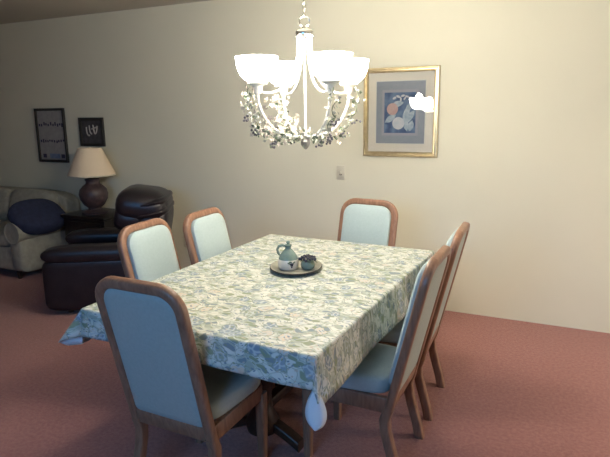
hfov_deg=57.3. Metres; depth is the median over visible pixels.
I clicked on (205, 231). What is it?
dining chair
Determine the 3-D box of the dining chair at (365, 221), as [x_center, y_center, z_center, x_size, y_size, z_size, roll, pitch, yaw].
[0.289,0.335,3.537,0.412,0.982,0.573,7,14,32]
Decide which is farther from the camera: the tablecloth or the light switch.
the light switch
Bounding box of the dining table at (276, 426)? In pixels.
[231,379,303,452]
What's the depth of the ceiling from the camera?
5.00 m
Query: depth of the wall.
4.37 m
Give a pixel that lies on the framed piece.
(50, 123)
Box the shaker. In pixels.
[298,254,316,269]
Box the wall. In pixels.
[0,0,609,332]
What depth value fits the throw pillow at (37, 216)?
5.26 m
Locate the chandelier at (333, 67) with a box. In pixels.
[235,0,368,148]
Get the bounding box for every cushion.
[0,186,13,219]
[9,188,58,207]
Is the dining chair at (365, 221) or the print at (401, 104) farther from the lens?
the print at (401, 104)
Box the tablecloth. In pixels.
[58,234,433,430]
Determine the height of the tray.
0.020 m
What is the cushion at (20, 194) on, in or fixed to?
on the sofa
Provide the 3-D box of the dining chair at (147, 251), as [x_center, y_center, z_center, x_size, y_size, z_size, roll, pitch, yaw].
[-0.624,0.462,2.985,0.573,0.982,0.412,5,13,24]
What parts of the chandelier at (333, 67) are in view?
lamp shade, arm, lamp shade, arm, rod, arm, lamp shade, arm, lamp shade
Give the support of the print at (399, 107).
attached to the print at (401, 104)
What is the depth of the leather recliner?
4.33 m
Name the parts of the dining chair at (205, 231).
frame, backrest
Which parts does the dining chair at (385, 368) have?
leg, leg, seat frame, seat, leg, rail, backrest, leg, frame, panel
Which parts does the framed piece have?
blue panel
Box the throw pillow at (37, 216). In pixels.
[7,198,64,234]
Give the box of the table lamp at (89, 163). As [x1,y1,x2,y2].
[67,147,115,214]
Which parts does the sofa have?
backrest, arm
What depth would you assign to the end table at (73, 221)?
5.31 m
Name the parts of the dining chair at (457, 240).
seat frame, seat, leg, rail, leg, frame, panel, backrest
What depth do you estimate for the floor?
3.03 m
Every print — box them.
[363,65,440,157]
[384,92,415,132]
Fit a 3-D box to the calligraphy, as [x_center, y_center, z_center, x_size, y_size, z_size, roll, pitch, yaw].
[-2.151,-0.973,5.621,0.330,0.285,0.022,5,13,25]
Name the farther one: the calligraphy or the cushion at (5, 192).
the cushion at (5, 192)
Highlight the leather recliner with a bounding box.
[40,184,173,312]
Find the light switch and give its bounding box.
[337,165,344,179]
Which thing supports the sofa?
on the floor
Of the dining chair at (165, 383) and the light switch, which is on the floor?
the dining chair at (165, 383)
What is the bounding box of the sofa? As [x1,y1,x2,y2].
[0,186,80,278]
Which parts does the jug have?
handle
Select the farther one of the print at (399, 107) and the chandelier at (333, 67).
the print at (399, 107)
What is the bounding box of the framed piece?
[34,108,69,162]
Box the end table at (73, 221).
[60,208,114,243]
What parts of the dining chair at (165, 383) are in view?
leg, panel, frame, rail, leg, seat, seat frame, leg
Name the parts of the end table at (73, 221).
drawer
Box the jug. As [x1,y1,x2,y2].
[276,241,298,270]
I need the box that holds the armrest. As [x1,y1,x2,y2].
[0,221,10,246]
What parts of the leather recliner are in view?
arm, arm, backrest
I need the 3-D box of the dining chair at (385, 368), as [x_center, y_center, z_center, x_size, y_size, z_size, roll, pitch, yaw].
[0.322,0.552,2.508,0.573,0.982,0.412,5,13,25]
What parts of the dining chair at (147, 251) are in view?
frame, backrest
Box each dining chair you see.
[95,276,267,456]
[117,218,219,421]
[183,207,274,388]
[302,245,451,456]
[337,198,397,246]
[378,222,469,420]
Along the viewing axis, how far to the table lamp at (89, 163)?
5.28 m
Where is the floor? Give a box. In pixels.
[0,268,609,456]
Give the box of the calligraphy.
[78,117,105,146]
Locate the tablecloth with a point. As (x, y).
(312, 331)
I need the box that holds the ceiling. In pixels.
[0,0,209,23]
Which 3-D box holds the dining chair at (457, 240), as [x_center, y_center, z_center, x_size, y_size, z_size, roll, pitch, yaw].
[0.550,0.447,2.991,0.573,0.982,0.412,4,13,23]
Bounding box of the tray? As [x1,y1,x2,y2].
[270,257,321,275]
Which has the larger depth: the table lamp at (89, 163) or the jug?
the table lamp at (89, 163)

